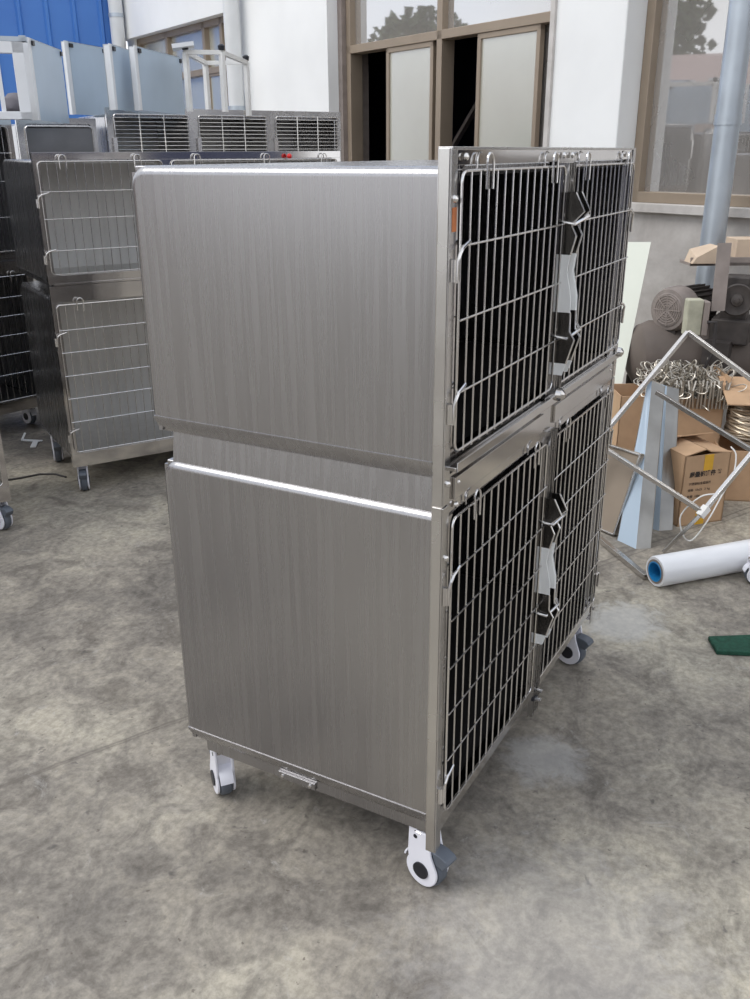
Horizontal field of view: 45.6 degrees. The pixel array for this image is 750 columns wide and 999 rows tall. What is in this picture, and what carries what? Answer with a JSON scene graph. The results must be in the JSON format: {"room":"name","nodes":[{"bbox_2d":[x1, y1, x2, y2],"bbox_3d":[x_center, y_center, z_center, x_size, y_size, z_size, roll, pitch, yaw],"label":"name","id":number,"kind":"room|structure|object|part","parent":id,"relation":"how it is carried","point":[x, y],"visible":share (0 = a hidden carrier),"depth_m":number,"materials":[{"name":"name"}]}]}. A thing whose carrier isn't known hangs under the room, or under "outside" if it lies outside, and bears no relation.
{"room":"factory yard","nodes":[
{"label":"factory yard","id":0,"kind":"room"},
{"bbox_2d":[0,0,111,124],"bbox_3d":[-4.315,-4.773,10.147,2.990,4.600,0.130,-10,23,-23],"label":"wall","id":1,"kind":"structure","parent":0,"point":[49,22],"depth_m":10.18,"materials":[{"name":"metal"}]},
{"bbox_2d":[108,0,125,48],"bbox_3d":[-2.968,-4.864,10.639,0.175,4.401,0.250,11,24,27],"label":"downpipe","id":2,"kind":"object","parent":1,"relation":"attached to","point":[116,16],"visible":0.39,"depth_m":10.29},
{"bbox_2d":[122,0,222,49],"bbox_3d":[0.390,-3.297,6.549,0.320,4.400,11.400,-15,25,-32],"label":"wall","id":3,"kind":"structure","parent":0,"point":[142,18],"depth_m":9.60,"materials":[{"name":"white paint"}]},
{"bbox_2d":[137,16,228,109],"bbox_3d":[-1.926,-4.317,9.683,0.120,1.460,2.850,-15,25,-32],"label":"window","id":4,"kind":"structure","parent":3,"relation":"in","point":[205,35],"depth_m":9.42,"materials":[{"name":"brown metal"}]},
{"bbox_3d":[-1.931,-4.773,9.504,0.006,0.380,2.750,-15,25,-32],"label":"pane","id":5,"kind":"part","parent":4,"relation":"part of","materials":[{"name":"clear glass"}]},
{"bbox_3d":[-2.230,-4.270,10.160,0.006,0.930,1.700,-15,25,-32],"label":"pane","id":6,"kind":"part","parent":4,"relation":"part of","materials":[{"name":"clear glass"}]},
{"bbox_3d":[-1.619,-3.942,9.306,0.040,0.930,0.340,-15,25,-32],"label":"sash","id":7,"kind":"part","parent":4,"relation":"part of","materials":[{"name":"glass"}]},
{"bbox_3d":[-1.621,-3.941,9.304,0.006,0.870,0.280,-15,25,-32],"label":"pane","id":8,"kind":"part","parent":4,"relation":"part of","materials":[{"name":"clear glass"}]},
{"bbox_2d":[337,0,368,160],"bbox_3d":[-0.186,-3.943,7.228,0.260,2.680,0.080,-15,25,-32],"label":"trim","id":9,"kind":"structure","parent":3,"relation":"attached to","point":[341,4],"depth_m":7.39,"materials":[{"name":"metal"}]},
{"bbox_2d":[543,0,557,146],"bbox_3d":[1.123,-2.598,5.427,0.180,3.900,0.035,-15,25,-32],"label":"trim","id":10,"kind":"structure","parent":3,"relation":"attached to","point":[553,12],"depth_m":5.38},
{"bbox_2d":[239,0,338,111],"bbox_3d":[-0.682,-4.164,7.805,0.360,2.680,1.540,-15,25,-32],"label":"wall panel","id":11,"kind":"object","parent":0,"point":[291,46],"visible":0.44,"depth_m":7.66,"materials":[{"name":"white paint"}]},
{"bbox_2d":[222,0,245,109],"bbox_3d":[-1.266,-3.893,8.390,0.186,4.202,0.279,11,24,27],"label":"downpipe","id":12,"kind":"object","parent":11,"relation":"attached to","point":[231,11],"visible":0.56,"depth_m":8.19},
{"bbox_2d":[0,407,749,998],"bbox_3d":[-4.241,0.097,4.234,50.000,0.200,50.000,11,24,27],"label":"floor","id":13,"kind":"structure","parent":0,"point":[601,848],"depth_m":2.15,"materials":[{"name":"concrete"}]},
{"bbox_2d":[0,433,12,529],"bbox_3d":[-2.184,-0.571,3.561,1.122,1.510,0.690,-12,24,-27],"label":"cage","id":14,"kind":"object","parent":13,"relation":"on","point":[6,519],"visible":1,"depth_m":3.76,"materials":[{"name":"silver metal"}]},
{"bbox_3d":[-2.028,-0.286,3.391,1.100,0.830,0.022,-12,24,-27],"label":"frame","id":15,"kind":"part","parent":14,"relation":"part of","materials":[{"name":"silver metal"}]},
{"bbox_2d":[0,120,37,423],"bbox_3d":[-2.547,-1.123,4.760,0.677,1.675,1.210,17,27,38],"label":"cage","id":16,"kind":"object","parent":13,"relation":"on","point":[17,386],"visible":0.63,"depth_m":5.11,"materials":[{"name":"silver metal"}]},
{"bbox_2d":[0,127,11,252],"bbox_3d":[-2.107,-1.580,4.585,0.008,0.629,0.567,17,27,38],"label":"grille","id":17,"kind":"object","parent":16,"relation":"attached to","point":[7,130],"depth_m":4.71,"materials":[{"name":"silver metal"}]},
{"bbox_3d":[-2.176,-1.732,5.007,0.647,0.666,0.036,17,27,38],"label":"panel","id":18,"kind":"part","parent":16,"relation":"part of","materials":[{"name":"silver metal"}]},
{"bbox_3d":[-2.109,-1.584,4.586,0.005,0.628,0.568,17,27,38],"label":"door","id":19,"kind":"part","parent":16,"relation":"part of","materials":[{"name":"silver metal"}]},
{"bbox_3d":[-2.314,-1.506,4.396,0.022,0.700,1.200,17,27,38],"label":"frame","id":20,"kind":"part","parent":16,"relation":"part of","materials":[{"name":"silver metal"}]},
{"bbox_2d":[0,35,31,119],"bbox_3d":[-1.738,-1.953,4.132,0.282,0.356,0.040,-8,23,-19],"label":"frame","id":21,"kind":"object","parent":16,"relation":"on","point":[13,45],"visible":1,"depth_m":4.14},
{"bbox_2d":[5,93,19,110],"bbox_3d":[-1.728,-1.908,4.315,0.122,0.111,0.153,11,24,27],"label":"cloth bundle","id":22,"kind":"object","parent":21,"relation":"on","point":[11,99],"visible":0.36,"depth_m":4.25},
{"bbox_3d":[-1.672,-2.117,4.096,0.140,0.025,0.040,-8,23,-19],"label":"foot plate","id":23,"kind":"part","parent":21,"relation":"part of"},
{"bbox_2d":[0,276,33,402],"bbox_3d":[-2.103,-0.853,4.868,0.008,0.681,0.567,17,27,38],"label":"grille","id":24,"kind":"object","parent":16,"relation":"attached to","point":[28,279],"depth_m":4.99,"materials":[{"name":"silver metal"}]},
{"bbox_3d":[-2.105,-0.857,4.868,0.005,0.680,0.568,17,27,38],"label":"door","id":25,"kind":"part","parent":16,"relation":"part of","materials":[{"name":"silver metal"}]},
{"bbox_3d":[-2.172,-1.018,5.285,0.647,0.734,0.036,17,27,38],"label":"panel","id":26,"kind":"part","parent":16,"relation":"part of","materials":[{"name":"silver metal"}]},
{"bbox_3d":[-2.309,-0.783,4.676,0.022,0.830,1.200,17,27,38],"label":"frame","id":27,"kind":"part","parent":16,"relation":"part of","materials":[{"name":"silver metal"}]},
{"bbox_2d":[21,433,42,447],"bbox_3d":[-1.915,-0.337,4.989,0.098,0.030,0.223,-17,26,-36],"label":"metal offcut","id":28,"kind":"object","parent":13,"relation":"on","point":[34,442],"visible":1,"depth_m":5.00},
{"bbox_2d":[8,473,66,480],"bbox_3d":[-1.697,-0.114,4.449,0.317,0.010,0.080,-4,22,-9],"label":"cable","id":29,"kind":"object","parent":13,"relation":"on","point":[60,475],"visible":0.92,"depth_m":4.46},
{"bbox_2d":[11,118,98,280],"bbox_3d":[-1.868,-1.353,5.328,0.432,1.685,0.614,-13,25,-29],"label":"cage","id":30,"kind":"object","parent":13,"relation":"on","point":[80,135],"visible":0.05,"depth_m":4.82,"materials":[{"name":"silver metal"}]},
{"bbox_3d":[-2.035,-1.367,5.233,0.036,1.529,0.580,-13,25,-29],"label":"panel","id":31,"kind":"part","parent":30,"relation":"part of","materials":[{"name":"silver metal"}]},
{"bbox_2d":[22,37,69,123],"bbox_3d":[-1.646,-2.084,4.469,0.054,0.355,0.554,-1,21,-3],"label":"sheet","id":32,"kind":"object","parent":30,"relation":"on","point":[43,62],"visible":0.85,"depth_m":4.40,"materials":[{"name":"metal"}]},
{"bbox_3d":[-1.874,-2.108,5.050,0.400,0.015,0.570,-13,25,-29],"label":"panel","id":33,"kind":"part","parent":30,"relation":"part of","materials":[{"name":"silver metal"}]},
{"bbox_3d":[-1.717,-1.785,4.906,0.420,0.575,0.020,-13,25,-29],"label":"frame","id":34,"kind":"part","parent":30,"relation":"part of","materials":[{"name":"silver metal"}]},
{"bbox_3d":[-1.700,-1.776,4.896,0.363,0.510,0.009,-13,25,-29],"label":"door","id":35,"kind":"part","parent":30,"relation":"part of","materials":[{"name":"silver metal"}]},
{"bbox_2d":[3,151,339,490],"bbox_3d":[-0.956,-0.961,4.546,1.477,1.510,0.701,-13,25,-29],"label":"cage","id":36,"kind":"object","parent":13,"relation":"on","point":[72,214],"visible":0.56,"depth_m":4.36,"materials":[{"name":"silver metal"}]},
{"bbox_3d":[-1.576,-1.275,4.047,0.036,0.501,0.647,-13,25,-29],"label":"panel","id":37,"kind":"part","parent":36,"relation":"part of","materials":[{"name":"silver metal"}]},
{"bbox_3d":[-0.969,-1.115,4.517,1.445,0.012,0.620,-13,25,-29],"label":"panel","id":38,"kind":"part","parent":36,"relation":"part of","materials":[{"name":"silver metal"}]},
{"bbox_3d":[-1.572,-0.638,4.295,0.036,0.734,0.647,-13,25,-29],"label":"panel","id":39,"kind":"part","parent":36,"relation":"part of","materials":[{"name":"silver metal"}]},
{"bbox_2d":[41,161,153,275],"bbox_3d":[-1.167,-1.231,3.899,0.539,0.464,0.008,-13,25,-29],"label":"grille","id":40,"kind":"object","parent":36,"relation":"attached to","point":[48,261],"depth_m":3.85,"materials":[{"name":"silver metal"}]},
{"bbox_3d":[-1.169,-1.234,3.899,0.540,0.463,0.005,-13,25,-29],"label":"door","id":41,"kind":"part","parent":36,"relation":"part of","materials":[{"name":"silver metal"}]},
{"bbox_3d":[-0.793,-0.680,4.386,1.465,0.830,0.022,-13,25,-29],"label":"frame","id":42,"kind":"part","parent":36,"relation":"part of","materials":[{"name":"silver metal"}]},
{"bbox_3d":[-1.165,-0.584,4.152,0.540,0.680,0.005,-13,25,-29],"label":"door","id":43,"kind":"part","parent":36,"relation":"part of","materials":[{"name":"silver metal"}]},
{"bbox_2d":[59,299,170,452],"bbox_3d":[-1.163,-0.581,4.151,0.539,0.681,0.008,-13,25,-29],"label":"grille","id":44,"kind":"object","parent":36,"relation":"attached to","point":[62,361],"depth_m":4.10,"materials":[{"name":"silver metal"}]},
{"bbox_3d":[-0.972,-1.643,4.312,1.445,0.012,0.620,-13,25,-29],"label":"panel","id":45,"kind":"part","parent":36,"relation":"part of","materials":[{"name":"silver metal"}]},
{"bbox_3d":[-0.797,-1.325,4.136,1.465,0.535,0.022,-13,25,-29],"label":"frame","id":46,"kind":"part","parent":36,"relation":"part of","materials":[{"name":"silver metal"}]},
{"bbox_2d":[80,107,340,160],"bbox_3d":[-1.020,-1.606,5.883,1.519,1.745,0.640,-13,25,-29],"label":"cage","id":47,"kind":"object","parent":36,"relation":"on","point":[199,130],"visible":0.09,"depth_m":5.55,"materials":[{"name":"silver metal"}]},
{"bbox_2d":[61,40,108,115],"bbox_3d":[-1.661,-2.411,5.132,0.054,0.371,0.394,6,22,16],"label":"sheet","id":48,"kind":"object","parent":47,"relation":"attached to","point":[84,64],"visible":0.82,"depth_m":5.09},
{"bbox_3d":[-1.651,-1.513,5.525,0.036,1.586,0.600,-13,25,-29],"label":"panel","id":49,"kind":"part","parent":47,"relation":"part of","materials":[{"name":"silver metal"}]},
{"bbox_2d":[103,43,137,111],"bbox_3d":[-1.324,-2.187,4.645,0.054,0.302,0.351,1,21,4],"label":"sheet","id":50,"kind":"object","parent":47,"relation":"on","point":[116,58],"visible":0.81,"depth_m":4.57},
{"bbox_3d":[-1.276,-1.966,5.184,0.442,0.502,0.006,-13,25,-29],"label":"door","id":51,"kind":"part","parent":47,"relation":"part of","materials":[{"name":"silver metal"}]},
{"bbox_2d":[114,114,189,151],"bbox_3d":[-1.274,-1.965,5.182,0.436,0.505,0.009,-13,25,-29],"label":"grille","id":52,"kind":"object","parent":47,"relation":"attached to","point":[187,116],"depth_m":5.12,"materials":[{"name":"silver metal"}]},
{"bbox_2d":[128,45,184,114],"bbox_3d":[-1.178,-2.265,4.846,0.054,0.300,0.630,3,22,10],"label":"sheet","id":53,"kind":"object","parent":47,"relation":"attached to","point":[157,82],"visible":1,"depth_m":4.78,"materials":[{"name":"metal"}]},
{"bbox_3d":[-1.178,-1.746,6.113,1.487,1.562,0.016,-13,25,-29],"label":"panel","id":54,"kind":"part","parent":47,"relation":"part of","materials":[{"name":"silver metal"}]},
{"bbox_3d":[-1.028,-2.387,5.597,1.487,0.015,0.590,-13,25,-29],"label":"panel","id":55,"kind":"part","parent":47,"relation":"part of","materials":[{"name":"silver metal"}]},
{"bbox_2d":[171,41,251,115],"bbox_3d":[-0.918,-2.348,5.009,0.288,0.335,0.731,2,21,5],"label":"tube rack","id":56,"kind":"object","parent":47,"relation":"on","point":[186,54],"visible":0.98,"depth_m":4.81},
{"bbox_3d":[-1.012,-2.392,4.708,0.116,0.035,0.160,-4,21,-9],"label":"plate","id":57,"kind":"part","parent":56,"relation":"part of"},
{"bbox_3d":[-0.849,-2.064,5.430,0.442,0.502,0.006,-13,25,-29],"label":"door","id":58,"kind":"part","parent":47,"relation":"part of","materials":[{"name":"silver metal"}]},
{"bbox_2d":[199,115,266,151],"bbox_3d":[-0.848,-2.063,5.428,0.436,0.505,0.009,-13,25,-29],"label":"grille","id":59,"kind":"object","parent":47,"relation":"attached to","point":[264,116],"depth_m":5.37,"materials":[{"name":"silver metal"}]},
{"bbox_2d":[276,116,337,150],"bbox_3d":[-0.421,-2.161,5.675,0.436,0.505,0.009,-13,25,-29],"label":"grille","id":60,"kind":"object","parent":47,"relation":"attached to","point":[336,117],"depth_m":5.62,"materials":[{"name":"silver metal"}]},
{"bbox_3d":[-0.422,-2.163,5.677,0.442,0.502,0.006,-13,25,-29],"label":"door","id":61,"kind":"part","parent":47,"relation":"part of","materials":[{"name":"silver metal"}]},
{"bbox_3d":[-0.401,-1.800,6.246,0.036,1.586,0.600,-13,25,-29],"label":"panel","id":62,"kind":"part","parent":47,"relation":"part of","materials":[{"name":"silver metal"}]},
{"bbox_3d":[-0.546,-1.378,4.259,0.853,0.463,0.006,-13,25,-29],"label":"door","id":63,"kind":"part","parent":36,"relation":"part of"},
{"bbox_2d":[179,159,330,164],"bbox_3d":[-0.544,-1.374,4.258,0.852,0.464,0.008,-13,25,-29],"label":"grille","id":64,"kind":"object","parent":36,"relation":"attached to","point":[194,160],"depth_m":4.13,"materials":[{"name":"silver metal"}]},
{"bbox_3d":[-0.362,-1.554,4.748,0.036,0.501,0.647,-13,25,-29],"label":"panel","id":65,"kind":"part","parent":36,"relation":"part of","materials":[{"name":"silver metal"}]},
{"bbox_2d":[132,146,635,886],"bbox_3d":[0.126,-0.075,2.250,0.736,1.508,1.145,11,24,27],"label":"cage","id":66,"kind":"object","parent":13,"relation":"on","point":[384,390],"visible":1,"depth_m":1.80,"materials":[{"name":"silver metal"}]},
{"bbox_3d":[-0.169,-0.347,1.644,0.669,0.503,0.036,11,24,27],"label":"panel","id":67,"kind":"part","parent":66,"relation":"part of","materials":[{"name":"silver metal"}]},
{"bbox_3d":[-0.160,0.286,1.887,0.657,0.687,0.036,11,24,27],"label":"panel","id":68,"kind":"part","parent":66,"relation":"part of","materials":[{"name":"silver metal"}]},
{"bbox_3d":[0.094,-0.751,2.003,0.642,0.012,1.114,11,24,27],"label":"panel","id":69,"kind":"part","parent":66,"relation":"part of","materials":[{"name":"silver metal"}]},
{"bbox_3d":[0.118,0.095,1.635,0.023,1.376,0.025,11,24,27],"label":"corner post","id":70,"kind":"part","parent":66,"relation":"part of","materials":[{"name":"silver metal"}]},
{"bbox_3d":[0.270,0.262,1.952,0.005,0.667,0.528,11,24,27],"label":"door","id":71,"kind":"part","parent":66,"relation":"part of","materials":[{"name":"silver metal"}]},
{"bbox_2d":[447,448,546,804],"bbox_3d":[0.272,0.265,1.952,0.008,0.668,0.527,11,24,27],"label":"grille","id":72,"kind":"object","parent":66,"relation":"attached to","point":[538,583],"depth_m":1.98,"materials":[{"name":"silver metal"}]},
{"bbox_3d":[0.266,-0.384,1.702,0.005,0.471,0.528,11,24,27],"label":"door","id":73,"kind":"part","parent":66,"relation":"part of","materials":[{"name":"silver metal"}]},
{"bbox_2d":[459,168,564,449],"bbox_3d":[0.268,-0.380,1.702,0.008,0.472,0.527,11,24,27],"label":"grille","id":74,"kind":"object","parent":66,"relation":"attached to","point":[555,342],"depth_m":1.74,"materials":[{"name":"silver metal"}]},
{"bbox_3d":[0.389,0.151,2.180,0.022,0.794,1.134,11,24,27],"label":"frame","id":75,"kind":"part","parent":66,"relation":"part of","materials":[{"name":"silver metal"}]},
{"bbox_3d":[0.375,-0.064,2.780,0.657,0.687,0.036,11,24,27],"label":"panel","id":76,"kind":"part","parent":66,"relation":"part of","materials":[{"name":"silver metal"}]},
{"bbox_3d":[0.385,-0.476,1.937,0.022,0.532,1.134,11,24,27],"label":"frame","id":77,"kind":"part","parent":66,"relation":"part of","materials":[{"name":"silver metal"}]},
{"bbox_3d":[0.365,-0.697,2.537,0.669,0.503,0.036,11,24,27],"label":"panel","id":78,"kind":"part","parent":66,"relation":"part of","materials":[{"name":"silver metal"}]},
{"bbox_3d":[0.425,0.278,2.219,0.050,0.113,0.043,11,24,27],"label":"latch plate","id":79,"kind":"part","parent":66,"relation":"part of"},
{"bbox_3d":[0.425,0.051,2.131,0.052,0.127,0.043,11,24,27],"label":"latch plate","id":80,"kind":"part","parent":66,"relation":"part of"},
{"bbox_3d":[0.421,-0.237,2.015,0.019,0.032,0.032,11,24,27],"label":"ledge knob","id":81,"kind":"part","parent":66,"relation":"part of","materials":[{"name":"silver metal"}]},
{"bbox_3d":[0.421,-0.360,1.971,0.050,0.112,0.043,11,24,27],"label":"latch plate","id":82,"kind":"part","parent":66,"relation":"part of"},
{"bbox_3d":[0.421,-0.583,1.884,0.052,0.125,0.043,11,24,27],"label":"latch plate","id":83,"kind":"part","parent":66,"relation":"part of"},
{"bbox_3d":[0.546,0.081,2.414,0.005,0.667,0.512,11,24,27],"label":"door","id":84,"kind":"part","parent":66,"relation":"part of","materials":[{"name":"silver metal"}]},
{"bbox_2d":[542,397,611,672],"bbox_3d":[0.548,0.084,2.414,0.008,0.668,0.511,11,24,27],"label":"grille","id":85,"kind":"object","parent":66,"relation":"attached to","point":[606,436],"depth_m":2.44,"materials":[{"name":"silver metal"}]},
{"bbox_3d":[0.543,-0.564,2.164,0.005,0.471,0.512,11,24,27],"label":"door","id":86,"kind":"part","parent":66,"relation":"part of","materials":[{"name":"silver metal"}]},
{"bbox_2d":[563,164,632,382],"bbox_3d":[0.545,-0.561,2.164,0.008,0.472,0.511,11,24,27],"label":"grille","id":87,"kind":"object","parent":66,"relation":"attached to","point":[626,226],"depth_m":2.20,"materials":[{"name":"silver metal"}]},
{"bbox_3d":[0.661,-0.260,2.542,0.023,1.376,0.025,11,24,27],"label":"corner post","id":88,"kind":"part","parent":66,"relation":"part of","materials":[{"name":"silver metal"}]},
{"bbox_3d":[0.672,-0.402,2.437,0.016,0.028,0.028,11,24,27],"label":"ledge knob","id":89,"kind":"part","parent":66,"relation":"part of","materials":[{"name":"silver metal"}]},
{"bbox_2d":[601,444,644,535],"bbox_3d":[0.966,-0.059,3.811,0.149,0.350,0.300,-15,26,-33],"label":"steel tray","id":90,"kind":"object","parent":13,"relation":"on","point":[620,479],"visible":0.48,"depth_m":3.74,"materials":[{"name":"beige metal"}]},
{"bbox_2d":[600,536,647,579],"bbox_3d":[0.955,0.204,3.569,0.022,0.022,0.497,-6,22,-13],"label":"metal bar","id":91,"kind":"object","parent":13,"relation":"on","point":[629,563],"visible":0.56,"depth_m":3.48,"materials":[{"name":"silver metal"}]},
{"bbox_2d":[610,384,644,450],"bbox_3d":[1.233,-0.328,4.372,0.160,0.430,0.250,0,21,0],"label":"carton","id":92,"kind":"object","parent":13,"relation":"on","point":[625,432],"visible":0.26,"depth_m":4.24,"materials":[{"name":"cardboard"}]},
{"bbox_2d":[614,242,650,383],"bbox_3d":[0.995,-0.712,4.501,0.549,1.076,0.900,9,23,22],"label":"leaning board","id":93,"kind":"object","parent":13,"relation":"on","point":[637,252],"visible":0.21,"depth_m":4.54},
{"bbox_2d":[617,381,664,548],"bbox_3d":[1.102,-0.142,3.692,0.136,0.624,0.412,6,22,15],"label":"channel","id":94,"kind":"object","parent":13,"relation":"on","point":[637,518],"visible":0.88,"depth_m":3.68,"materials":[{"name":"silver metal"}]},
{"bbox_2d":[653,384,678,530],"bbox_3d":[1.237,-0.174,3.801,0.093,0.590,0.271,3,21,9],"label":"channel","id":95,"kind":"object","parent":13,"relation":"on","point":[664,502],"visible":0.64,"depth_m":3.80,"materials":[{"name":"silver metal"}]},
{"bbox_2d":[608,330,749,552],"bbox_3d":[1.272,-0.234,3.624,0.468,0.797,0.587,-17,26,-36],"label":"rack","id":96,"kind":"object","parent":13,"relation":"on","point":[702,511],"visible":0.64,"depth_m":3.58,"materials":[{"name":"silver metal"}]},
{"bbox_2d":[679,446,736,541],"bbox_3d":[1.362,-0.009,3.571,0.299,0.343,0.106,-15,26,-34],"label":"strap","id":97,"kind":"object","parent":96,"relation":"hanging from","point":[731,446],"visible":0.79,"depth_m":3.56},
{"bbox_2d":[625,243,749,383],"bbox_3d":[1.807,-0.727,4.467,1.050,1.100,0.490,0,21,0],"label":"air compressor","id":98,"kind":"object","parent":13,"relation":"on","point":[675,310],"visible":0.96,"depth_m":4.33,"materials":[{"name":"metal"}]},
{"bbox_3d":[1.344,-0.465,4.750,0.040,0.413,0.040,11,24,27],"label":"leg","id":99,"kind":"part","parent":98,"relation":"part of","materials":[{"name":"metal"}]},
{"bbox_2d":[653,294,680,325],"bbox_3d":[1.425,-0.925,4.356,0.008,0.156,0.156,-16,26,-34],"label":"fan grille","id":100,"kind":"object","parent":98,"relation":"attached to","point":[666,307],"depth_m":4.35,"materials":[{"name":"metal"}]},
{"bbox_3d":[1.807,-0.736,4.539,1.050,0.350,0.350,0,21,0],"label":"tank","id":101,"kind":"part","parent":98,"relation":"part of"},
{"bbox_2d":[681,298,710,335],"bbox_3d":[1.511,-0.860,4.197,0.116,0.170,0.107,11,24,27],"label":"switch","id":102,"kind":"object","parent":98,"relation":"attached to","point":[696,312],"depth_m":4.17,"materials":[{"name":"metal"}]},
{"bbox_2d":[684,244,716,263],"bbox_3d":[1.603,-1.208,4.382,0.119,0.084,0.120,0,21,0],"label":"cardboard piece","id":103,"kind":"object","parent":98,"relation":"on","point":[705,254],"visible":0.8,"depth_m":4.34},
{"bbox_3d":[1.590,-0.971,4.471,0.190,0.204,0.203,-16,26,-34],"label":"motor","id":104,"kind":"part","parent":98,"relation":"part of","materials":[{"name":"metal"}]},
{"bbox_2d":[680,257,749,265],"bbox_3d":[1.770,-1.194,4.442,0.450,0.040,0.160,0,21,0],"label":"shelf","id":105,"kind":"object","parent":98,"relation":"attached to","point":[734,261],"depth_m":4.37,"materials":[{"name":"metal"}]},
{"bbox_2d":[726,236,749,256],"bbox_3d":[1.912,-1.269,4.483,0.250,0.090,0.150,0,21,0],"label":"cardboard box","id":106,"kind":"object","parent":98,"relation":"on","point":[740,247],"visible":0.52,"depth_m":4.42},
{"bbox_2d":[646,539,749,586],"bbox_3d":[1.371,0.219,3.396,0.728,0.116,0.116,-8,22,-18],"label":"roll","id":107,"kind":"object","parent":13,"relation":"on","point":[672,568],"visible":0.99,"depth_m":3.30,"materials":[{"name":"plastic"}]},
{"bbox_2d":[670,432,730,526],"bbox_3d":[1.362,-0.106,3.891,0.226,0.365,0.243,-7,22,-16],"label":"carton","id":108,"kind":"object","parent":13,"relation":"on","point":[700,466],"visible":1,"depth_m":3.78,"materials":[{"name":"cardboard"}]},
{"bbox_2d":[674,364,731,444],"bbox_3d":[1.496,-0.356,4.292,0.277,0.539,0.300,2,21,5],"label":"carton","id":109,"kind":"object","parent":13,"relation":"on","point":[687,425],"visible":0.18,"depth_m":4.13,"materials":[{"name":"cardboard"}]},
{"bbox_2d":[633,357,746,411],"bbox_3d":[1.471,-0.571,4.208,0.498,0.236,0.427,0,21,1],"label":"hooks","id":110,"kind":"object","parent":109,"relation":"on","point":[675,372],"visible":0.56,"depth_m":4.15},
{"bbox_2d":[669,380,731,409],"bbox_3d":[1.481,-0.482,4.077,0.282,0.130,0.042,2,21,5],"label":"bundle","id":111,"kind":"object","parent":109,"relation":"hanging from","point":[691,388],"visible":0.9,"depth_m":4.06,"materials":[{"name":"metal"}]},
{"bbox_2d":[695,0,749,288],"bbox_3d":[1.761,-2.041,4.398,0.132,3.600,0.132,11,24,27],"label":"drainpipe","id":112,"kind":"object","parent":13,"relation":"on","point":[728,115],"visible":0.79,"depth_m":4.43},
{"bbox_2d":[708,635,749,655],"bbox_3d":[1.178,0.471,2.889,0.173,0.016,0.121,1,21,3],"label":"pad","id":113,"kind":"object","parent":13,"relation":"on","point":[739,645],"visible":1,"depth_m":2.88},
{"bbox_2d":[715,435,749,501],"bbox_3d":[1.784,-0.157,4.188,0.400,0.240,0.320,3,21,8],"label":"carton","id":114,"kind":"object","parent":13,"relation":"on","point":[739,489],"visible":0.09,"depth_m":4.07,"materials":[{"name":"cardboard"}]},
{"bbox_2d":[719,376,749,405],"bbox_3d":[1.757,-0.486,4.021,0.360,0.075,0.240,3,21,8],"label":"cardboard sheet","id":115,"kind":"object","parent":114,"relation":"on","point":[733,397],"visible":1,"depth_m":4.02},
{"bbox_2d":[724,405,749,445],"bbox_3d":[1.783,-0.365,4.107,0.324,0.198,0.290,11,24,27],"label":"coil","id":116,"kind":"object","parent":114,"relation":"in","point":[737,423],"visible":0.79,"depth_m":4.05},
{"bbox_2d":[742,555,749,582],"bbox_3d":[1.407,0.259,3.300,0.086,0.110,0.056,4,22,12],"label":"wheel","id":117,"kind":"object","parent":13,"relation":"on","point":[746,568],"visible":1,"depth_m":3.30,"materials":[{"name":"white plastic"}]},
{"bbox_2d":[368,37,749,429],"bbox_3d":[1.634,-3.433,7.434,3.200,4.000,11.600,-15,25,-32],"label":"wall","id":118,"kind":"structure","parent":0,"point":[671,237],"depth_m":5.31,"materials":[{"name":"paint"}]},
{"bbox_2d":[346,0,550,160],"bbox_3d":[0.525,-3.307,6.339,0.120,2.130,2.470,-15,25,-32],"label":"window","id":119,"kind":"structure","parent":118,"relation":"in","point":[417,37],"depth_m":6.43,"materials":[{"name":"brown metal"}]},
{"bbox_3d":[0.160,-3.974,6.626,0.006,0.990,1.120,-15,25,-32],"label":"pane","id":120,"kind":"part","parent":119,"relation":"part of","materials":[{"name":"clear glass"}]},
{"bbox_3d":[0.268,-2.929,6.820,0.006,0.920,0.520,-15,25,-32],"label":"pane","id":121,"kind":"part","parent":119,"relation":"part of","materials":[{"name":"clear glass"}]},
{"bbox_3d":[0.271,-2.930,6.822,0.040,0.980,0.580,-15,25,-32],"label":"sash","id":122,"kind":"part","parent":119,"relation":"part of","materials":[{"name":"glass"}]},
{"bbox_3d":[0.860,-3.618,5.699,0.006,0.990,1.190,-15,25,-32],"label":"pane","id":123,"kind":"part","parent":119,"relation":"part of","materials":[{"name":"clear glass"}]},
{"bbox_3d":[0.884,-2.616,6.003,0.006,0.920,0.540,-15,25,-32],"label":"pane","id":124,"kind":"part","parent":119,"relation":"part of","materials":[{"name":"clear glass"}]},
{"bbox_3d":[0.887,-2.616,6.005,0.040,0.980,0.600,-15,25,-32],"label":"sash","id":125,"kind":"part","parent":119,"relation":"part of","materials":[{"name":"glass"}]},
{"bbox_3d":[1.150,-2.512,5.732,0.006,0.980,0.260,-15,25,-32],"label":"pane","id":126,"kind":"part","parent":119,"relation":"part of","materials":[{"name":"clear glass"}]},
{"bbox_2d":[549,0,647,147],"bbox_3d":[1.375,-2.545,5.287,0.380,3.900,0.560,-15,25,-32],"label":"wall pier","id":127,"kind":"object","parent":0,"point":[599,44],"visible":0.16,"depth_m":5.14,"materials":[{"name":"white paint"}]},
{"bbox_2d":[631,0,749,218],"bbox_3d":[2.227,-2.396,4.035,0.191,2.180,2.420,-15,25,-32],"label":"window","id":128,"kind":"structure","parent":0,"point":[684,39],"depth_m":4.95,"materials":[{"name":"glass"}]},
{"bbox_3d":[2.184,-1.391,4.388,0.070,0.050,2.420,-15,25,-32],"label":"sill","id":129,"kind":"part","parent":128,"relation":"part of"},
{"label":"outside","id":130,"kind":"structure","parent":0,"visible":0},
{"bbox_2d":[452,101,475,145],"bbox_3d":[1.054,-3.351,7.093,0.100,1.721,1.923,-15,25,-32],"label":"brace","id":131,"kind":"object","parent":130,"point":[470,116],"visible":0.02,"depth_m":7.56,"materials":[{"name":"metal"}]}
]}

